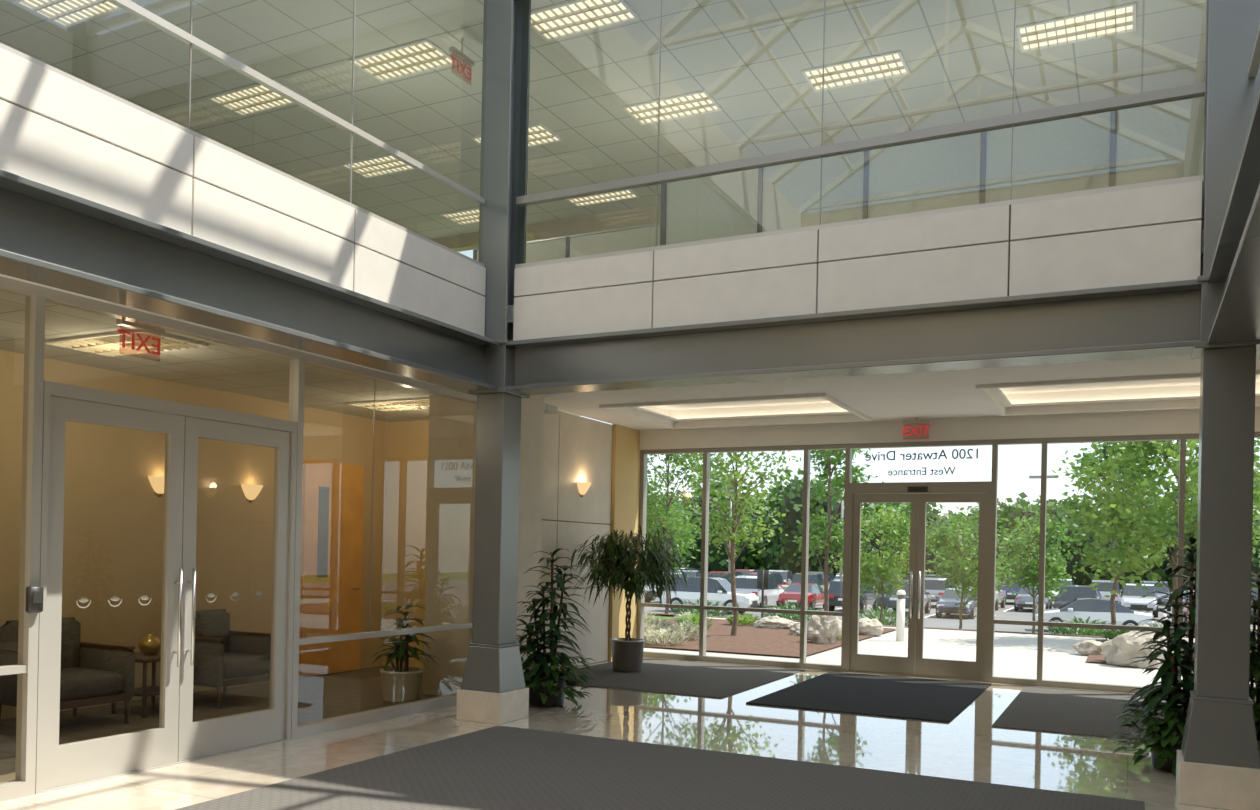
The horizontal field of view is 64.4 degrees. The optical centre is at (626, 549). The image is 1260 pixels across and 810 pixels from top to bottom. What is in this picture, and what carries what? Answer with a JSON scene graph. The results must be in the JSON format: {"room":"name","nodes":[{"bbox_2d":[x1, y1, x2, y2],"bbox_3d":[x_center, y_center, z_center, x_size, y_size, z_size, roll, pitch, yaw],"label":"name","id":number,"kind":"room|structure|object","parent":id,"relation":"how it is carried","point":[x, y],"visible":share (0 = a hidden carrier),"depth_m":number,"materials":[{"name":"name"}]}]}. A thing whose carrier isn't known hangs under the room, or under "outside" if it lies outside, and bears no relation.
{"room":"office building lobby","nodes":[
{"label":"office building lobby","id":0,"kind":"room"},
{"bbox_2d":[0,350,387,718],"bbox_3d":[-5.713,-0.170,7.649,0.100,3.200,11.700,1,0,27],"label":"wall","id":1,"kind":"structure","parent":0,"point":[114,515],"depth_m":9.70,"materials":[{"name":"beige paint"}]},
{"bbox_2d":[241,484,262,502],"bbox_3d":[-4.005,-0.602,10.756,0.130,0.195,0.260,1,0,27],"label":"wall sconce","id":2,"kind":"object","parent":1,"relation":"attached to","point":[251,492],"visible":1,"depth_m":10.71,"materials":[{"name":"beige glass"}]},
{"bbox_2d":[298,459,363,677],"bbox_3d":[-3.475,0.216,11.813,0.152,2.500,1.060,1,0,27],"label":"door","id":3,"kind":"structure","parent":1,"relation":"in","point":[332,493],"depth_m":11.78,"materials":[{"name":"brown wood"}]},
{"bbox_2d":[0,274,436,384],"bbox_3d":[-3.671,-1.707,5.205,0.590,0.240,9.150,1,0,27],"label":"ceiling soffit","id":4,"kind":"structure","parent":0,"point":[2,275],"depth_m":6.93,"materials":[{"name":"white paint"}]},
{"bbox_2d":[0,291,557,421],"bbox_3d":[-4.538,-1.705,7.016,2.510,0.080,11.600,1,0,27],"label":"ceiling","id":5,"kind":"structure","parent":0,"point":[218,366],"depth_m":9.07,"materials":[{"name":"paint"}]},
{"bbox_2d":[45,329,208,356],"bbox_3d":[-4.003,-1.639,7.977,1.200,0.030,0.600,1,0,27],"label":"recessed light","id":6,"kind":"object","parent":5,"relation":"in","point":[105,344],"visible":0.88,"depth_m":7.92,"materials":[{"name":"white paint"}]},
{"bbox_2d":[116,319,164,354],"bbox_3d":[-3.421,-1.497,7.029,0.060,0.290,0.344,1,0,27],"label":"exit sign","id":7,"kind":"object","parent":5,"relation":"attached to","point":[120,322],"visible":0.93,"depth_m":7.03,"materials":[{"name":"plastic"}]},
{"bbox_2d":[346,397,428,411],"bbox_3d":[-2.439,-1.606,11.074,1.200,0.030,0.600,1,0,27],"label":"recessed light","id":8,"kind":"object","parent":5,"relation":"in","point":[410,403],"visible":0.75,"depth_m":11.03,"materials":[{"name":"white paint"}]},
{"bbox_2d":[383,420,428,668],"bbox_3d":[-2.206,-0.096,12.375,1.900,3.200,0.100,1,0,27],"label":"wall","id":9,"kind":"structure","parent":0,"point":[407,465],"depth_m":12.61,"materials":[{"name":"paint"}]},
{"bbox_2d":[423,393,543,695],"bbox_3d":[-1.532,-0.132,10.858,0.670,3.300,1.200,1,0,27],"label":"wall","id":10,"kind":"structure","parent":0,"point":[450,437],"depth_m":10.39,"materials":[{"name":"paint"}]},
{"bbox_2d":[0,276,476,801],"bbox_3d":[-3.762,-0.059,5.704,0.100,3.060,9.990,1,0,27],"label":"window","id":11,"kind":"structure","parent":10,"relation":"in","point":[23,785],"depth_m":6.27,"materials":[{"name":"beige metal"}]},
{"bbox_2d":[25,586,43,612],"bbox_3d":[-3.542,0.296,5.981,0.053,0.160,0.090,1,0,27],"label":"card reader","id":12,"kind":"object","parent":11,"relation":"attached to","point":[34,594],"visible":1,"depth_m":5.96,"materials":[{"name":"black plastic"}]},
{"bbox_2d":[35,380,297,793],"bbox_3d":[-3.099,-0.015,6.965,0.148,3.000,2.050,1,0,27],"label":"door","id":13,"kind":"structure","parent":11,"relation":"attached to","point":[177,739],"depth_m":6.89,"materials":[{"name":"beige metal"}]},
{"bbox_2d":[431,205,660,415],"bbox_3d":[2.545,-3.498,13.652,16.100,3.000,0.200,1,0,27],"label":"wall","id":14,"kind":"structure","parent":0,"point":[643,215],"depth_m":15.23,"materials":[{"name":"beige paint"}]},
{"bbox_2d":[539,411,612,669],"bbox_3d":[-0.896,-0.119,12.749,0.100,3.300,2.750,1,0,27],"label":"wall","id":15,"kind":"structure","parent":0,"point":[576,448],"depth_m":13.12,"materials":[{"name":"grey"}]},
{"bbox_2d":[0,0,1205,238],"bbox_3d":[-0.803,-5.128,6.958,16.100,0.120,14.800,1,0,27],"label":"ceiling","id":16,"kind":"structure","parent":0,"point":[750,56],"depth_m":10.61,"materials":[{"name":"tile"}]},
{"bbox_2d":[13,0,134,27],"bbox_3d":[-5.195,-5.145,9.400,1.020,0.030,0.520,1,0,27],"label":"recessed light","id":17,"kind":"object","parent":16,"relation":"in","point":[66,13],"visible":0.9,"depth_m":9.51,"materials":[{"name":"white paint"}]},
{"bbox_2d":[207,79,307,115],"bbox_3d":[-4.203,-5.124,11.364,1.020,0.030,0.520,1,0,27],"label":"recessed light","id":18,"kind":"object","parent":16,"relation":"in","point":[255,98],"visible":0.79,"depth_m":11.38,"materials":[{"name":"white paint"}]},
{"bbox_2d":[340,151,426,177],"bbox_3d":[-3.234,-5.104,13.283,1.020,0.030,0.520,1,0,27],"label":"recessed light","id":19,"kind":"object","parent":16,"relation":"in","point":[386,164],"visible":0.73,"depth_m":13.29,"materials":[{"name":"white paint"}]},
{"bbox_2d":[348,39,456,81],"bbox_3d":[-2.329,-5.085,10.417,1.020,0.030,0.520,1,0,27],"label":"recessed light","id":20,"kind":"object","parent":16,"relation":"in","point":[420,56],"visible":0.95,"depth_m":10.39,"materials":[{"name":"white paint"}]},
{"bbox_2d":[440,207,479,224],"bbox_3d":[-2.265,-5.083,15.202,1.020,0.030,0.520,1,0,27],"label":"recessed light","id":21,"kind":"object","parent":16,"relation":"in","point":[468,216],"visible":0.53,"depth_m":15.25,"materials":[{"name":"white paint"}]},
{"bbox_2d":[449,38,473,80],"bbox_3d":[-1.643,-4.886,9.943,0.060,0.400,0.344,1,0,27],"label":"exit sign","id":22,"kind":"object","parent":16,"relation":"hanging from","point":[459,54],"visible":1,"depth_m":9.93,"materials":[{"name":"plastic"}]},
{"bbox_2d":[528,123,562,147],"bbox_3d":[-1.124,-5.059,12.173,0.527,0.030,0.554,1,0,27],"label":"recessed light","id":23,"kind":"object","parent":16,"relation":"in","point":[540,134],"depth_m":12.23,"materials":[{"name":"white paint"}]},
{"bbox_2d":[531,0,638,41],"bbox_3d":[-0.455,-5.045,9.470,1.020,0.030,0.520,1,0,27],"label":"recessed light","id":24,"kind":"object","parent":16,"relation":"in","point":[572,17],"visible":0.91,"depth_m":9.47,"materials":[{"name":"white paint"}]},
{"bbox_2d":[566,189,639,206],"bbox_3d":[-0.391,-5.044,14.255,1.020,0.030,0.520,1,0,27],"label":"recessed light","id":25,"kind":"object","parent":16,"relation":"in","point":[622,194],"visible":0.61,"depth_m":14.32,"materials":[{"name":"white paint"}]},
{"bbox_2d":[622,89,721,125],"bbox_3d":[0.514,-5.025,11.389,1.020,0.030,0.520,1,0,27],"label":"recessed light","id":26,"kind":"object","parent":16,"relation":"in","point":[699,102],"visible":0.98,"depth_m":11.37,"materials":[{"name":"white paint"}]},
{"bbox_2d":[801,50,909,91],"bbox_3d":[2.388,-4.986,10.442,1.020,0.030,0.520,1,0,27],"label":"recessed light","id":27,"kind":"object","parent":16,"relation":"in","point":[891,64],"visible":0.97,"depth_m":10.42,"materials":[{"name":"white paint"}]},
{"bbox_2d":[1016,2,1135,52],"bbox_3d":[4.262,-4.947,9.495,1.020,0.030,0.520,1,0,27],"label":"recessed light","id":28,"kind":"object","parent":16,"relation":"in","point":[1119,19],"visible":1,"depth_m":9.48,"materials":[{"name":"white paint"}]},
{"bbox_2d":[606,424,640,660],"bbox_3d":[-0.060,-0.101,14.349,0.150,3.300,0.840,1,0,27],"label":"wall","id":29,"kind":"structure","parent":0,"point":[625,479],"depth_m":14.19,"materials":[{"name":"paint"}]},
{"bbox_2d":[0,657,1259,809],"bbox_3d":[0.417,1.634,6.326,8.300,0.150,14.900,1,0,27],"label":"floor","id":30,"kind":"structure","parent":0,"point":[968,747],"depth_m":8.03,"materials":[{"name":"tile"}]},
{"bbox_2d":[0,694,438,781],"bbox_3d":[-4.135,1.459,5.860,0.590,0.010,9.920,1,0,27],"label":"room carpet","id":31,"kind":"object","parent":30,"relation":"on","point":[8,775],"depth_m":9.15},
{"bbox_2d":[371,603,437,701],"bbox_3d":[-2.233,1.012,9.984,0.712,0.958,0.727,1,0,39],"label":"dracaena","id":32,"kind":"object","parent":31,"relation":"on","point":[399,684],"visible":0.92,"depth_m":9.88,"materials":[{"name":"green plant"}]},
{"bbox_2d":[456,0,530,724],"bbox_3d":[-1.137,-2.224,9.056,0.470,7.500,0.470,1,0,27],"label":"steel column","id":33,"kind":"structure","parent":30,"relation":"on","point":[493,690],"depth_m":8.93,"materials":[{"name":"grey metal"}]},
{"bbox_2d":[0,169,499,391],"bbox_3d":[-3.302,-1.675,4.929,0.340,0.430,8.990,1,0,27],"label":"steel beam","id":34,"kind":"structure","parent":33,"relation":"attached to","point":[50,236],"depth_m":6.23,"materials":[{"name":"metal"}]},
{"bbox_2d":[0,48,485,335],"bbox_3d":[-3.335,-2.231,4.951,0.100,0.678,8.990,1,0,27],"label":"wall band","id":35,"kind":"object","parent":34,"relation":"on","point":[56,131],"visible":0.76,"depth_m":6.26,"materials":[{"name":"grey"}]},
{"bbox_2d":[0,0,484,266],"bbox_3d":[-3.301,-3.845,4.951,0.060,2.550,8.990,1,0,27],"label":"railing","id":36,"kind":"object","parent":35,"relation":"attached to","point":[131,7],"depth_m":6.67,"materials":[{"name":"grey metal"}]},
{"bbox_2d":[516,549,597,706],"bbox_3d":[-0.778,0.757,9.922,1.038,1.549,0.992,1,0,27],"label":"potted plant","id":37,"kind":"object","parent":30,"relation":"on","point":[548,686],"visible":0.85,"depth_m":9.80,"materials":[{"name":"green plant"}]},
{"bbox_2d":[175,725,1144,809],"bbox_3d":[-0.461,1.535,4.429,4.960,0.012,6.920,1,0,27],"label":"carpet","id":38,"kind":"object","parent":30,"relation":"on","point":[498,767],"visible":1,"depth_m":6.54,"materials":[{"name":"carpet"}]},
{"bbox_2d":[568,657,804,698],"bbox_3d":[0.567,1.556,12.497,2.500,0.012,3.050,1,0,27],"label":"carpet","id":39,"kind":"object","parent":30,"relation":"on","point":[667,676],"visible":0.71,"depth_m":12.20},
{"bbox_2d":[568,524,687,671],"bbox_3d":[0.041,0.607,12.701,1.558,1.864,1.488,1,0,-21],"label":"ficus tree","id":40,"kind":"object","parent":39,"relation":"on","point":[627,652],"visible":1,"depth_m":12.53,"materials":[{"name":"green plant"}]},
{"bbox_2d":[746,671,991,722],"bbox_3d":[2.830,1.602,11.213,2.000,0.016,3.200,1,0,27],"label":"entrance mat","id":41,"kind":"object","parent":30,"relation":"on","point":[935,700],"visible":1,"depth_m":10.87,"materials":[{"name":"carpet"}]},
{"bbox_2d":[992,686,1259,751],"bbox_3d":[5.198,1.653,10.045,2.520,0.012,3.250,1,0,27],"label":"carpet","id":42,"kind":"object","parent":30,"relation":"on","point":[1044,709],"visible":0.56,"depth_m":10.01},
{"bbox_2d":[1249,572,1259,740],"bbox_3d":[5.500,0.913,8.802,0.985,1.473,0.973,1,0,-22],"label":"dracaena","id":43,"kind":"object","parent":42,"relation":"on","point":[1254,691],"visible":0.2,"depth_m":8.70,"materials":[{"name":"green plant"}]},
{"bbox_2d":[1108,535,1251,777],"bbox_3d":[4.149,0.762,7.478,0.984,1.745,1.039,1,0,27],"label":"potted plant","id":44,"kind":"object","parent":30,"relation":"on","point":[1165,735],"visible":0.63,"depth_m":7.41,"materials":[{"name":"green plant"}]},
{"bbox_2d":[1176,0,1259,809],"bbox_3d":[3.922,-2.118,6.500,0.470,7.500,0.470,1,0,27],"label":"steel column","id":45,"kind":"structure","parent":30,"relation":"on","point":[1218,759],"depth_m":6.37,"materials":[{"name":"grey metal"}]},
{"bbox_2d":[502,279,1201,394],"bbox_3d":[1.371,-1.577,7.783,5.370,0.430,0.340,1,0,27],"label":"steel beam","id":46,"kind":"structure","parent":45,"relation":"attached to","point":[1151,320],"depth_m":7.46,"materials":[{"name":"metal"}]},
{"bbox_2d":[513,180,1202,340],"bbox_3d":[1.392,-2.132,7.778,5.350,0.678,0.100,1,0,27],"label":"wall band","id":47,"kind":"object","parent":46,"relation":"on","point":[1147,235],"visible":0.8,"depth_m":7.45,"materials":[{"name":"grey"}]},
{"bbox_2d":[515,0,1204,267],"bbox_3d":[1.425,-3.746,7.778,5.350,2.550,0.070,1,0,27],"label":"window","id":48,"kind":"structure","parent":47,"relation":"attached to","point":[1196,90],"depth_m":7.52,"materials":[{"name":"grey metal"}]},
{"bbox_2d":[1207,87,1259,343],"bbox_3d":[1.847,-1.567,2.327,0.340,0.430,8.990,1,0,27],"label":"steel beam","id":49,"kind":"structure","parent":45,"relation":"attached to","point":[1236,260],"depth_m":5.08,"materials":[{"name":"metal"}]},
{"bbox_2d":[644,618,895,656],"bbox_3d":[1.969,1.592,19.267,5.000,0.001,7.000,1,0,27],"label":"mulch bed","id":50,"kind":"object","parent":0,"point":[748,638],"visible":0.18,"depth_m":17.39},
{"bbox_2d":[644,626,687,645],"bbox_3d":[0.610,1.417,16.597,0.910,0.291,0.917,1,0,27],"label":"flowering shrub","id":51,"kind":"object","parent":50,"relation":"on","point":[665,635],"visible":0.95,"depth_m":16.44,"materials":[{"name":"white plant"}]},
{"bbox_2d":[665,621,698,639],"bbox_3d":[1.019,1.405,17.614,0.762,0.334,0.816,1,0,42],"label":"flowering shrub","id":52,"kind":"object","parent":50,"relation":"on","point":[694,632],"visible":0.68,"depth_m":17.50,"materials":[{"name":"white plant"}]},
{"bbox_2d":[752,616,793,628],"bbox_3d":[3.057,1.489,20.741,0.942,0.266,0.628,1,0,27],"label":"boulder","id":53,"kind":"object","parent":50,"relation":"on","point":[774,622],"visible":0.98,"depth_m":20.51,"materials":[{"name":"stone"}]},
{"bbox_2d":[807,615,841,643],"bbox_3d":[3.458,1.367,17.508,0.660,0.544,0.626,1,0,27],"label":"boulder","id":54,"kind":"object","parent":50,"relation":"on","point":[821,629],"visible":0.84,"depth_m":17.31,"materials":[{"name":"stone"}]},
{"bbox_2d":[859,617,883,635],"bbox_3d":[4.711,1.490,19.583,0.597,0.339,0.591,1,0,-14],"label":"boulder","id":55,"kind":"object","parent":50,"relation":"on","point":[867,626],"visible":0.73,"depth_m":19.36,"materials":[{"name":"stone"}]},
{"bbox_2d":[507,230,1203,413],"bbox_3d":[-0.866,-2.144,6.958,16.100,0.150,14.800,1,0,27],"label":"floor","id":56,"kind":"structure","parent":0,"point":[510,316],"depth_m":9.08,"materials":[{"name":"white paint"}]},
{"bbox_2d":[473,223,659,262],"bbox_3d":[-0.655,-2.849,11.116,2.544,1.270,0.074,1,0,27],"label":"cubicle partition","id":57,"kind":"object","parent":56,"relation":"on","point":[641,236],"depth_m":10.95,"materials":[{"name":"fabric"}]},
{"bbox_2d":[661,96,1203,244],"bbox_3d":[3.940,-2.863,8.123,8.044,1.490,0.074,1,0,27],"label":"glass panel","id":58,"kind":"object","parent":56,"relation":"on","point":[1162,141],"depth_m":8.67,"materials":[{"name":"glass"}]},
{"bbox_2d":[644,612,1112,637],"bbox_3d":[2.665,2.005,27.538,60.000,0.742,6.400,1,0,27],"label":"mulch bed","id":59,"kind":"object","parent":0,"point":[644,612],"visible":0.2,"depth_m":23.04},
{"bbox_2d":[646,453,732,613],"bbox_3d":[1.288,-1.401,29.602,4.081,7.084,3.686,1,0,-28],"label":"tree","id":60,"kind":"object","parent":59,"relation":"on","point":[665,522],"visible":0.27,"depth_m":29.24,"materials":[{"name":"green plant"}]},
{"bbox_2d":[793,449,877,610],"bbox_3d":[5.602,-1.492,26.569,2.282,7.160,2.778,1,0,24],"label":"tree","id":61,"kind":"object","parent":59,"relation":"on","point":[837,537],"visible":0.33,"depth_m":26.43,"materials":[{"name":"green plant"}]},
{"bbox_2d":[544,355,1259,429],"bbox_3d":[2.566,-1.819,10.437,8.100,0.315,5.490,1,0,27],"label":"ceiling","id":62,"kind":"structure","parent":0,"point":[1160,383],"depth_m":11.36,"materials":[{"name":"white paint"}]},
{"bbox_2d":[639,406,1259,449],"bbox_3d":[3.823,-1.680,12.931,8.300,0.580,0.300,1,0,27],"label":"wall","id":63,"kind":"structure","parent":0,"point":[1174,421],"depth_m":12.66,"materials":[{"name":"white paint"}]},
{"bbox_2d":[637,432,1259,700],"bbox_3d":[3.781,0.119,12.878,8.040,3.020,0.120,1,0,27],"label":"window","id":64,"kind":"structure","parent":63,"relation":"in","point":[803,612],"depth_m":13.25,"materials":[{"name":"glass"}]},
{"bbox_2d":[845,481,990,681],"bbox_3d":[3.731,0.148,12.869,1.780,2.960,0.180,1,0,27],"label":"door","id":65,"kind":"structure","parent":64,"relation":"attached to","point":[918,494],"depth_m":12.86,"materials":[{"name":"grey metal"}]},
{"bbox_2d":[865,449,977,475],"bbox_3d":[3.785,-1.129,12.911,1.419,0.325,0.004,1,0,27],"label":"sign lettering","id":66,"kind":"object","parent":65,"relation":"attached to","point":[956,450],"visible":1,"depth_m":12.89,"materials":[{"name":"black paint"}]},
{"bbox_2d":[644,617,1254,686],"bbox_3d":[7.835,1.747,16.135,18.500,0.006,9.100,1,0,27],"label":"paving","id":67,"kind":"object","parent":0,"point":[1015,655],"visible":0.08,"depth_m":15.96,"materials":[{"name":"concrete"}]},
{"bbox_2d":[673,451,800,635],"bbox_3d":[1.903,-0.911,18.524,2.628,5.255,2.971,1,0,-19],"label":"tree","id":68,"kind":"object","parent":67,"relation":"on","point":[733,529],"visible":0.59,"depth_m":18.53,"materials":[{"name":"green plant"}]},
{"bbox_2d":[757,570,768,617],"bbox_3d":[3.114,1.040,22.952,0.280,1.150,0.060,1,0,27],"label":"sign post","id":69,"kind":"object","parent":67,"relation":"on","point":[762,575],"visible":0.89,"depth_m":22.93,"materials":[{"name":"grey metal"}]},
{"bbox_2d":[896,590,905,641],"bbox_3d":[5.060,1.211,18.494,0.170,0.950,0.170,1,0,27],"label":"bollard light","id":70,"kind":"object","parent":67,"relation":"on","point":[900,617],"visible":1,"depth_m":18.43,"materials":[{"name":"white paint"}]},
{"bbox_2d":[1086,639,1106,661],"bbox_3d":[11.478,1.791,15.695,7.600,0.001,4.800,1,0,27],"label":"mulch bed","id":71,"kind":"object","parent":67,"relation":"on","point":[1093,658],"visible":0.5,"depth_m":15.86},
{"bbox_2d":[1072,640,1102,654],"bbox_3d":[7.613,1.601,16.519,0.486,0.233,0.420,1,0,27],"label":"boulder","id":72,"kind":"object","parent":71,"relation":"on","point":[1087,647],"visible":0.94,"depth_m":16.39,"materials":[{"name":"stone"}]},
{"bbox_2d":[1100,625,1173,667],"bbox_3d":[7.714,1.423,15.026,1.112,0.612,0.866,1,0,27],"label":"boulder","id":73,"kind":"object","parent":71,"relation":"on","point":[1116,651],"visible":0.72,"depth_m":14.77,"materials":[{"name":"stone"}]},
{"bbox_2d":[1039,438,1259,636],"bbox_3d":[10.318,-1.226,18.870,4.612,6.226,4.181,1,0,-11],"label":"tree","id":74,"kind":"object","parent":67,"relation":"on","point":[1168,449],"visible":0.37,"depth_m":18.89,"materials":[{"name":"green plant"}]},
{"bbox_2d":[644,597,1256,635],"bbox_3d":[1.540,3.113,64.169,145.000,0.001,40.000,1,0,27],"label":"parking lot","id":75,"kind":"object","parent":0,"point":[1025,614],"visible":0.02,"depth_m":50.84,"materials":[{"name":"asphalt"}]},
{"bbox_2d":[669,598,731,616],"bbox_3d":[3.268,2.614,44.237,2.821,1.098,2.988,1,0,27],"label":"shrub","id":76,"kind":"object","parent":75,"relation":"on","point":[692,611],"visible":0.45,"depth_m":43.96,"materials":[{"name":"green plant"}]},
{"bbox_2d":[662,577,758,614],"bbox_3d":[4.188,2.277,50.517,4.765,1.779,2.120,1,0,24],"label":"car","id":77,"kind":"object","parent":75,"relation":"on","point":[718,589],"visible":0.66,"depth_m":49.80,"materials":[{"name":"white paint"}]},
{"bbox_2d":[735,575,783,607],"bbox_3d":[7.422,2.345,56.650,2.120,1.779,4.765,1,0,27],"label":"car","id":78,"kind":"object","parent":75,"relation":"on","point":[744,583],"visible":0.51,"depth_m":54.92,"materials":[{"name":"grey paint"}]},
{"bbox_2d":[759,600,820,620],"bbox_3d":[6.962,2.705,42.892,2.880,1.082,2.940,1,0,27],"label":"shrub","id":79,"kind":"object","parent":75,"relation":"on","point":[790,606],"visible":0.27,"depth_m":42.60,"materials":[{"name":"green plant"}]},
{"bbox_2d":[778,583,823,609],"bbox_3d":[9.854,2.561,55.373,2.120,1.449,4.615,1,0,27],"label":"car","id":80,"kind":"object","parent":75,"relation":"on","point":[792,593],"visible":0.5,"depth_m":53.96,"materials":[{"name":"red paint"}]},
{"bbox_2d":[782,573,828,589],"bbox_3d":[11.769,2.426,65.257,2.120,1.799,5.365,1,0,27],"label":"car","id":81,"kind":"object","parent":75,"relation":"on","point":[812,578],"visible":0.14,"depth_m":64.80,"materials":[{"name":"beige paint"}]},
{"bbox_2d":[828,578,878,613],"bbox_3d":[12.295,2.447,54.100,2.120,1.779,4.765,1,0,27],"label":"car","id":82,"kind":"object","parent":75,"relation":"on","point":[835,590],"visible":0.54,"depth_m":52.33,"materials":[{"name":"black paint"}]},
{"bbox_2d":[859,605,907,625],"bbox_3d":[10.372,2.771,40.628,2.947,1.088,2.830,1,0,27],"label":"shrub","id":83,"kind":"object","parent":75,"relation":"on","point":[874,614],"visible":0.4,"depth_m":40.28,"materials":[{"name":"green plant"}]},
{"bbox_2d":[877,580,930,613],"bbox_3d":[14.707,2.488,52.776,2.120,1.799,5.365,1,0,27],"label":"car","id":84,"kind":"object","parent":75,"relation":"on","point":[891,602],"visible":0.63,"depth_m":52.06,"materials":[{"name":"blue paint"}]},
{"bbox_2d":[925,577,957,601],"bbox_3d":[19.028,2.588,61.333,2.120,1.779,4.765,1,0,27],"label":"car","id":85,"kind":"object","parent":75,"relation":"on","point":[935,586],"visible":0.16,"depth_m":59.24,"materials":[{"name":"grey paint"}]},
{"bbox_2d":[936,588,976,618],"bbox_3d":[17.147,2.714,51.516,2.120,1.449,4.615,1,0,27],"label":"car","id":86,"kind":"object","parent":75,"relation":"on","point":[945,605],"visible":0.7,"depth_m":49.83,"materials":[{"name":"blue paint"}]},
{"bbox_2d":[1014,586,1053,610],"bbox_3d":[23.973,2.857,58.933,2.120,1.449,4.615,1,0,27],"label":"car","id":87,"kind":"object","parent":75,"relation":"on","point":[1022,599],"visible":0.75,"depth_m":57.17,"materials":[{"name":"grey paint"}]},
{"bbox_2d":[1053,585,1101,608],"bbox_3d":[22.224,2.645,49.364,2.120,1.799,5.365,1,0,27],"label":"car","id":88,"kind":"object","parent":75,"relation":"on","point":[1073,592],"visible":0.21,"depth_m":48.80,"materials":[{"name":"black paint"}]},
{"bbox_2d":[1046,616,1119,635],"bbox_3d":[16.617,2.915,36.360,2.804,1.067,2.730,1,0,27],"label":"shrub","id":89,"kind":"object","parent":75,"relation":"on","point":[1086,631],"visible":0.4,"depth_m":36.02,"materials":[{"name":"green plant"}]},
{"bbox_2d":[1032,598,1153,632],"bbox_3d":[19.594,2.765,42.173,4.615,1.449,2.120,1,0,21],"label":"car","id":90,"kind":"object","parent":75,"relation":"on","point":[1097,609],"visible":0.63,"depth_m":41.42,"materials":[{"name":"white paint"}]},
{"bbox_2d":[1091,580,1121,602],"bbox_3d":[31.024,2.840,64.849,2.120,1.779,4.765,1,0,27],"label":"car","id":91,"kind":"object","parent":75,"relation":"on","point":[1102,583],"visible":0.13,"depth_m":62.82,"materials":[{"name":"grey paint"}]},
{"bbox_2d":[1118,583,1159,616],"bbox_3d":[28.820,2.793,56.326,2.120,1.779,4.765,1,0,27],"label":"car","id":92,"kind":"object","parent":75,"relation":"on","point":[1130,601],"visible":0.77,"depth_m":54.74,"materials":[{"name":"grey paint"}]},
{"bbox_3d":[-4.900,1.523,7.220,2.000,0.150,11.700,1,0,27],"label":"floor","id":93,"kind":"structure","parent":0,"visible":0},
{"bbox_2d":[0,666,423,771],"bbox_3d":[-4.872,1.443,7.162,1.900,0.010,11.580,1,0,27],"label":"room carpet","id":94,"kind":"object","parent":93,"relation":"on","point":[320,693],"visible":0.33,"depth_m":9.35,"materials":[{"name":"carpet"}]},
{"bbox_2d":[0,617,134,723],"bbox_3d":[-4.617,1.012,8.203,0.780,0.860,0.760,1,0,27],"label":"armchair","id":95,"kind":"object","parent":94,"relation":"on","point":[91,674],"visible":0.74,"depth_m":8.22,"materials":[{"name":"grey fabric"}]},
{"bbox_2d":[111,651,160,717],"bbox_3d":[-4.260,1.190,8.917,0.500,0.520,0.500,1,0,27],"label":"side table","id":96,"kind":"object","parent":94,"relation":"on","point":[153,690],"visible":0.45,"depth_m":8.73,"materials":[{"name":"brown wood"}]},
{"bbox_2d":[138,634,160,654],"bbox_3d":[-4.253,0.840,8.917,0.200,0.180,0.200,1,0,27],"label":"brass vase","id":97,"kind":"object","parent":96,"relation":"on","point":[150,644],"visible":0.98,"depth_m":8.86,"materials":[{"name":"brown"}]},
{"bbox_2d":[193,609,270,708],"bbox_3d":[-3.896,1.028,9.631,0.780,0.860,0.760,1,0,27],"label":"armchair","id":98,"kind":"object","parent":94,"relation":"on","point":[225,657],"visible":0.52,"depth_m":9.54,"materials":[{"name":"grey fabric"}]},
{"bbox_3d":[1.904,-2.122,2.304,0.100,0.678,8.990,1,0,27],"label":"wall band","id":99,"kind":"object","parent":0,"visible":0},
{"bbox_2d":[1248,0,1259,116],"bbox_3d":[1.937,-3.735,2.304,0.060,2.550,8.990,1,0,27],"label":"window","id":100,"kind":"structure","parent":99,"relation":"attached to","point":[1254,67],"depth_m":6.11,"materials":[{"name":"clear glass"}]},
{"label":"outside","id":101,"kind":"structure","parent":0,"visible":0},
{"bbox_2d":[647,599,1164,619],"bbox_3d":[12.261,2.617,90.914,180.000,1.500,146.600,1,0,27],"label":"lawn","id":102,"kind":"structure","parent":101,"point":[660,617],"depth_m":24.86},
{"bbox_2d":[645,461,700,585],"bbox_3d":[0.627,-0.260,39.985,4.701,6.892,4.549,1,0,-10],"label":"tree","id":103,"kind":"object","parent":102,"relation":"on","point":[660,479],"visible":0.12,"depth_m":39.95,"materials":[{"name":"green plant"}]},
{"bbox_2d":[828,503,934,622],"bbox_3d":[8.367,0.759,32.585,3.828,4.823,3.185,1,0,2],"label":"tree","id":104,"kind":"object","parent":102,"relation":"on","point":[875,566],"visible":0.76,"depth_m":32.38,"materials":[{"name":"green plant"}]},
{"bbox_2d":[646,462,1259,592],"bbox_3d":[21.436,-2.367,93.315,116.829,12.301,29.227,1,0,27],"label":"treeline","id":105,"kind":"object","parent":102,"relation":"on","point":[778,554],"visible":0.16,"depth_m":86.54,"materials":[{"name":"green plant"}]},
{"bbox_2d":[925,505,1021,628],"bbox_3d":[10.831,0.777,31.786,3.102,4.899,3.842,1,0,19],"label":"tree","id":106,"kind":"object","parent":102,"relation":"on","point":[961,546],"visible":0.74,"depth_m":31.26,"materials":[{"name":"green plant"}]},
{"bbox_2d":[996,507,1076,632],"bbox_3d":[14.001,0.985,34.464,2.923,4.976,2.947,1,0,-6],"label":"tree","id":107,"kind":"object","parent":102,"relation":"on","point":[1026,572],"visible":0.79,"depth_m":34.15,"materials":[{"name":"green plant"}]},
{"bbox_2d":[1058,442,1173,630],"bbox_3d":[10.605,-0.445,22.010,2.722,4.940,2.496,1,0,-14],"label":"tree","id":108,"kind":"object","parent":102,"relation":"on","point":[1088,561],"visible":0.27,"depth_m":22.06,"materials":[{"name":"green plant"}]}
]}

